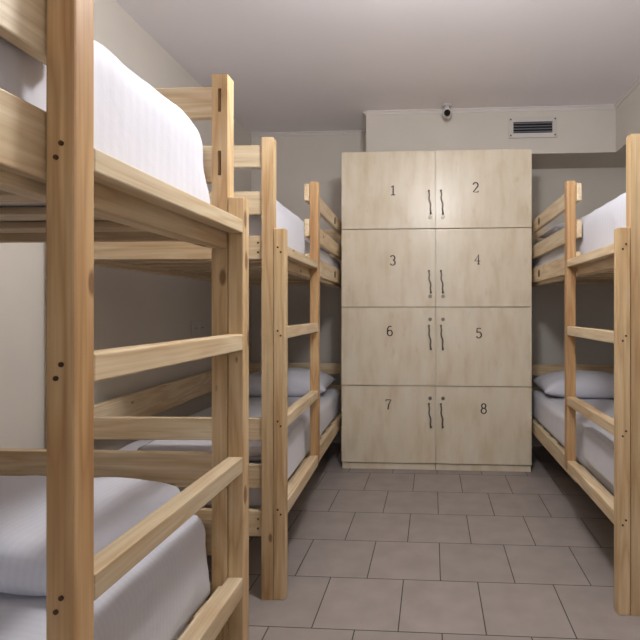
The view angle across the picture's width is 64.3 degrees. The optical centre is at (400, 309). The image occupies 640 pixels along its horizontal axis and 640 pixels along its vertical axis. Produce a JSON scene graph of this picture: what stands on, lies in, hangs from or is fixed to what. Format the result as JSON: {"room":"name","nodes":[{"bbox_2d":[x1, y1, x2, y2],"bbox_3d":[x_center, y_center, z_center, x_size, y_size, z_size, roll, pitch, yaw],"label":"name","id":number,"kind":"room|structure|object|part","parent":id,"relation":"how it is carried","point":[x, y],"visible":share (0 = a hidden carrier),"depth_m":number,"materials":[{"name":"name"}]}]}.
{"room":"dormitory","nodes":[
{"label":"dormitory","id":0,"kind":"room"},
{"bbox_2d":[0,0,250,449],"bbox_3d":[-1.493,-0.188,1.295,0.120,2.575,6.040,0,0,4],"label":"wall","id":1,"kind":"structure","parent":0,"point":[132,308],"depth_m":2.38,"materials":[{"name":"paint"}]},
{"bbox_2d":[191,320,204,335],"bbox_3d":[-1.306,0.115,3.227,0.013,0.096,0.180,0,0,4],"label":"wall socket","id":2,"kind":"object","parent":1,"relation":"attached to","point":[198,326],"visible":1,"depth_m":3.21,"materials":[{"name":"white plastic"}]},
{"bbox_2d":[115,0,639,132],"bbox_3d":[0.159,-1.525,1.192,3.430,0.100,6.040,0,0,4],"label":"ceiling","id":3,"kind":"structure","parent":0,"point":[293,65],"depth_m":2.86,"materials":[{"name":"paint"}]},
{"bbox_2d":[442,103,451,117],"bbox_3d":[0.331,-1.425,3.585,0.072,0.098,0.074,0,0,4],"label":"security camera","id":4,"kind":"object","parent":3,"relation":"attached to","point":[447,112],"visible":1,"depth_m":3.56,"materials":[{"name":"white plastic"}]},
{"bbox_2d":[175,443,639,639],"bbox_3d":[0.159,1.150,1.192,3.430,0.100,6.040,0,0,4],"label":"floor","id":5,"kind":"structure","parent":0,"point":[374,554],"depth_m":2.20,"materials":[{"name":"tile"}]},
{"bbox_2d":[0,0,248,639],"bbox_3d":[-0.919,0.227,0.426,0.872,1.746,2.023,0,0,3],"label":"bunk bed","id":6,"kind":"object","parent":5,"relation":"on","point":[50,157],"visible":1,"depth_m":0.84,"materials":[{"name":"brown wood"}]},
{"bbox_3d":[-0.487,0.069,0.738,0.044,1.430,0.044,0,0,3],"label":"ladder post","id":7,"kind":"part","parent":6,"relation":"part of","materials":[{"name":"beige wood"}]},
{"bbox_2d":[0,36,209,221],"bbox_3d":[-0.929,-0.372,0.429,0.740,0.285,1.912,0,0,3],"label":"mattress","id":8,"kind":"object","parent":6,"relation":"on","point":[135,124],"visible":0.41,"depth_m":0.99,"materials":[{"name":"white fabric"}]},
{"bbox_2d":[0,515,210,639],"bbox_3d":[-0.930,0.649,0.429,0.748,0.252,1.921,0,0,3],"label":"mattress","id":9,"kind":"object","parent":6,"relation":"on","point":[156,599],"visible":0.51,"depth_m":1.06,"materials":[{"name":"white fabric"}]},
{"bbox_2d":[0,475,179,595],"bbox_3d":[-0.929,0.478,1.139,0.680,0.096,0.450,0,0,3],"label":"pillow","id":10,"kind":"object","parent":9,"relation":"on","point":[120,504],"visible":0.57,"depth_m":1.09,"materials":[{"name":"white fabric"}]},
{"bbox_3d":[-0.571,-0.190,0.406,0.034,0.040,1.930,0,0,3],"label":"rail","id":11,"kind":"part","parent":6,"relation":"part of","materials":[{"name":"brown wood"}]},
{"bbox_3d":[-0.496,0.227,1.391,0.044,1.746,0.044,0,0,3],"label":"corner post","id":12,"kind":"part","parent":6,"relation":"part of","materials":[{"name":"brown wood"}]},
{"bbox_3d":[-0.451,0.395,1.388,0.044,1.410,0.044,0,0,3],"label":"ladder post","id":13,"kind":"part","parent":6,"relation":"part of","materials":[{"name":"brown wood"}]},
{"bbox_2d":[94,137,341,599],"bbox_3d":[-0.846,0.223,2.918,0.872,1.755,2.033,0,0,2],"label":"bunk bed","id":14,"kind":"object","parent":5,"relation":"on","point":[273,265],"visible":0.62,"depth_m":1.92,"materials":[{"name":"brown wood"}]},
{"bbox_3d":[-1.243,-0.199,2.931,0.034,0.022,1.940,0,0,2],"label":"rail","id":15,"kind":"part","parent":14,"relation":"part of","materials":[{"name":"brown wood"}]},
{"bbox_2d":[119,389,339,506],"bbox_3d":[-0.857,0.686,2.912,0.739,0.178,1.914,0,0,2],"label":"mattress","id":16,"kind":"object","parent":14,"relation":"on","point":[329,399],"visible":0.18,"depth_m":2.99,"materials":[{"name":"white fabric"}]},
{"bbox_2d":[137,419,304,478],"bbox_3d":[-0.756,0.630,2.217,0.554,0.194,0.538,0,0,2],"label":"duvet","id":17,"kind":"object","parent":16,"relation":"on","point":[296,444],"visible":0.37,"depth_m":2.03,"materials":[{"name":"white fabric"}]},
{"bbox_2d":[249,368,335,395],"bbox_3d":[-0.831,0.508,3.602,0.660,0.176,0.419,0,0,2],"label":"pillow","id":18,"kind":"object","parent":16,"relation":"on","point":[298,378],"visible":0.49,"depth_m":3.43,"materials":[{"name":"white fabric"}]},
{"bbox_3d":[-0.506,0.223,1.917,0.044,1.755,0.044,0,0,2],"label":"corner post","id":19,"kind":"part","parent":14,"relation":"part of","materials":[{"name":"brown wood"}]},
{"bbox_3d":[-0.461,0.395,1.915,0.044,1.410,0.044,0,0,2],"label":"ladder post","id":20,"kind":"part","parent":14,"relation":"part of","materials":[{"name":"brown wood"}]},
{"bbox_2d":[249,215,339,269],"bbox_3d":[-0.856,-0.309,2.912,0.737,0.158,1.913,0,0,2],"label":"mattress","id":21,"kind":"object","parent":14,"relation":"on","point":[255,221],"visible":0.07,"depth_m":1.96,"materials":[{"name":"white fabric"}]},
{"bbox_2d":[276,200,304,253],"bbox_3d":[-0.826,-0.356,2.226,0.693,0.175,0.528,0,0,2],"label":"duvet","id":22,"kind":"object","parent":21,"relation":"on","point":[285,218],"visible":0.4,"depth_m":2.21,"materials":[{"name":"white fabric"}]},
{"bbox_2d":[304,238,329,253],"bbox_3d":[-0.833,-0.448,3.505,0.660,0.112,0.420,0,0,2],"label":"pillow","id":23,"kind":"object","parent":21,"relation":"on","point":[306,239],"visible":0.02,"depth_m":3.38,"materials":[{"name":"white fabric"}]},
{"bbox_3d":[-0.497,-0.190,2.910,0.034,0.040,1.940,0,0,2],"label":"rail","id":24,"kind":"part","parent":14,"relation":"part of","materials":[{"name":"brown wood"}]},
{"bbox_3d":[-0.442,0.065,2.567,0.044,1.439,0.044,0,0,2],"label":"ladder post","id":25,"kind":"part","parent":14,"relation":"part of","materials":[{"name":"beige wood"}]},
{"bbox_3d":[-0.449,0.223,3.902,0.044,1.755,0.044,0,0,2],"label":"corner post","id":26,"kind":"part","parent":14,"relation":"part of","materials":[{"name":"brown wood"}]},
{"bbox_2d":[342,149,531,471],"bbox_3d":[0.252,0.003,3.681,1.300,2.194,0.585,0,0,4],"label":"tall cabinet","id":27,"kind":"object","parent":5,"relation":"on","point":[437,245],"visible":1,"depth_m":3.42,"materials":[{"name":"brown wood"}]},
{"bbox_3d":[-0.088,0.787,3.453,0.647,0.527,0.018,0,0,4],"label":"door","id":28,"kind":"part","parent":27,"relation":"part of","materials":[{"name":"brown wood"}]},
{"bbox_3d":[-0.088,0.251,3.453,0.647,0.535,0.018,0,0,4],"label":"door","id":29,"kind":"part","parent":27,"relation":"part of","materials":[{"name":"brown wood"}]},
{"bbox_3d":[-0.088,-0.288,3.453,0.647,0.532,0.018,0,0,4],"label":"door","id":30,"kind":"part","parent":27,"relation":"part of","materials":[{"name":"brown wood"}]},
{"bbox_3d":[-0.088,-0.826,3.453,0.647,0.531,0.018,0,0,4],"label":"door","id":31,"kind":"part","parent":27,"relation":"part of","materials":[{"name":"brown wood"}]},
{"bbox_3d":[0.197,0.722,3.410,0.029,0.174,0.037,0,0,4],"label":"handle","id":32,"kind":"part","parent":27,"relation":"part of","materials":[{"name":"black metal"}]},
{"bbox_3d":[0.197,0.188,3.410,0.029,0.175,0.037,0,0,4],"label":"handle","id":33,"kind":"part","parent":27,"relation":"part of","materials":[{"name":"black metal"}]},
{"bbox_3d":[0.197,-0.194,3.410,0.029,0.164,0.037,0,0,4],"label":"handle","id":34,"kind":"part","parent":27,"relation":"part of","materials":[{"name":"black metal"}]},
{"bbox_3d":[0.197,-0.738,3.410,0.029,0.171,0.037,0,0,4],"label":"handle","id":35,"kind":"part","parent":27,"relation":"part of","materials":[{"name":"black metal"}]},
{"bbox_3d":[0.279,0.722,3.405,0.029,0.174,0.037,0,0,4],"label":"handle","id":36,"kind":"part","parent":27,"relation":"part of","materials":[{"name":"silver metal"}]},
{"bbox_3d":[0.279,0.188,3.405,0.029,0.175,0.037,0,0,4],"label":"handle","id":37,"kind":"part","parent":27,"relation":"part of","materials":[{"name":"silver metal"}]},
{"bbox_3d":[0.279,-0.194,3.405,0.029,0.164,0.037,0,0,4],"label":"handle","id":38,"kind":"part","parent":27,"relation":"part of","materials":[{"name":"silver metal"}]},
{"bbox_3d":[0.279,-0.738,3.405,0.029,0.171,0.037,0,0,4],"label":"handle","id":39,"kind":"part","parent":27,"relation":"part of","materials":[{"name":"silver metal"}]},
{"bbox_3d":[0.562,0.787,3.413,0.647,0.527,0.018,0,0,4],"label":"door","id":40,"kind":"part","parent":27,"relation":"part of","materials":[{"name":"brown wood"}]},
{"bbox_3d":[0.562,0.251,3.413,0.647,0.535,0.018,0,0,4],"label":"door","id":41,"kind":"part","parent":27,"relation":"part of","materials":[{"name":"brown wood"}]},
{"bbox_3d":[0.562,-0.288,3.413,0.647,0.532,0.018,0,0,4],"label":"door","id":42,"kind":"part","parent":27,"relation":"part of","materials":[{"name":"brown wood"}]},
{"bbox_3d":[0.562,-0.826,3.413,0.647,0.531,0.018,0,0,4],"label":"door","id":43,"kind":"part","parent":27,"relation":"part of","materials":[{"name":"brown wood"}]},
{"bbox_2d":[531,134,639,615],"bbox_3d":[1.266,0.233,2.792,0.872,1.734,2.033,0,0,3],"label":"bunk bed","id":44,"kind":"object","parent":5,"relation":"on","point":[617,263],"visible":0.78,"depth_m":1.83,"materials":[{"name":"brown wood"}]},
{"bbox_3d":[0.836,0.075,2.472,0.044,1.418,0.044,0,0,3],"label":"ladder post","id":45,"kind":"part","parent":44,"relation":"part of","materials":[{"name":"beige wood"}]},
{"bbox_2d":[532,390,613,495],"bbox_3d":[1.275,0.680,2.783,0.741,0.190,1.915,0,0,3],"label":"mattress","id":46,"kind":"object","parent":44,"relation":"on","point":[548,410],"visible":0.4,"depth_m":3.00,"materials":[{"name":"white fabric"}]},
{"bbox_2d":[532,370,613,397],"bbox_3d":[1.283,0.505,3.476,0.660,0.160,0.419,0,0,3],"label":"pillow","id":47,"kind":"object","parent":46,"relation":"on","point":[589,384],"visible":0.69,"depth_m":3.31,"materials":[{"name":"white fabric"}]},
{"bbox_2d":[584,427,613,485],"bbox_3d":[1.181,0.629,2.102,0.669,0.162,0.523,0,0,3],"label":"duvet","id":48,"kind":"object","parent":46,"relation":"on","point":[598,443],"visible":0.59,"depth_m":2.16,"materials":[{"name":"white fabric"}]},
{"bbox_3d":[0.918,-0.190,2.810,0.034,0.040,1.940,0,0,3],"label":"rail","id":49,"kind":"part","parent":44,"relation":"part of","materials":[{"name":"brown wood"}]},
{"bbox_2d":[532,193,625,268],"bbox_3d":[1.277,-0.362,2.783,0.741,0.264,1.914,0,0,3],"label":"mattress","id":50,"kind":"object","parent":44,"relation":"on","point":[598,227],"visible":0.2,"depth_m":2.24,"materials":[{"name":"white fabric"}]},
{"bbox_2d":[539,222,564,237],"bbox_3d":[1.296,-0.539,3.327,0.660,0.092,0.480,0,0,3],"label":"pillow","id":51,"kind":"object","parent":50,"relation":"on","point":[558,227],"visible":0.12,"depth_m":3.26,"materials":[{"name":"white fabric"}]},
{"bbox_3d":[0.805,0.401,1.821,0.044,1.398,0.044,0,0,3],"label":"ladder post","id":52,"kind":"part","parent":44,"relation":"part of","materials":[{"name":"brown wood"}]},
{"bbox_3d":[0.850,0.233,1.819,0.044,1.734,0.044,0,0,3],"label":"corner post","id":53,"kind":"part","parent":44,"relation":"part of","materials":[{"name":"brown wood"}]},
{"bbox_2d":[251,134,625,446],"bbox_3d":[0.342,-0.188,4.147,3.190,2.575,0.120,0,0,4],"label":"wall","id":54,"kind":"structure","parent":0,"point":[300,160],"depth_m":4.14,"materials":[{"name":"paint"}]},
{"bbox_2d":[250,130,365,136],"bbox_3d":[-0.745,-1.463,4.142,1.020,0.024,0.024,0,0,4],"label":"trim","id":55,"kind":"structure","parent":54,"relation":"attached to","point":[352,131],"depth_m":4.14,"materials":[{"name":"paint"}]},
{"bbox_2d":[366,83,639,168],"bbox_3d":[0.668,-1.308,1.161,2.170,0.335,5.800,0,0,4],"label":"wall","id":56,"kind":"structure","parent":0,"point":[585,138],"depth_m":3.67,"materials":[{"name":"paint"}]},
{"bbox_2d":[366,104,614,114],"bbox_3d":[0.645,-1.463,3.655,1.815,0.024,0.024,0,0,4],"label":"trim","id":57,"kind":"structure","parent":56,"relation":"attached to","point":[573,107],"depth_m":3.65,"materials":[{"name":"paint"}]},
{"bbox_2d":[508,116,556,137],"bbox_3d":[0.959,-1.329,3.639,0.348,0.150,0.016,0,0,4],"label":"air vent","id":58,"kind":"object","parent":56,"relation":"in","point":[518,127],"visible":1,"depth_m":3.64,"materials":[{"name":"metal"}]},
{"bbox_2d":[614,75,639,108],"bbox_3d":[1.372,-1.463,0.917,0.024,0.024,5.400,0,0,4],"label":"trim","id":59,"kind":"structure","parent":56,"relation":"attached to","point":[636,82],"depth_m":3.36,"materials":[{"name":"paint"}]}
]}

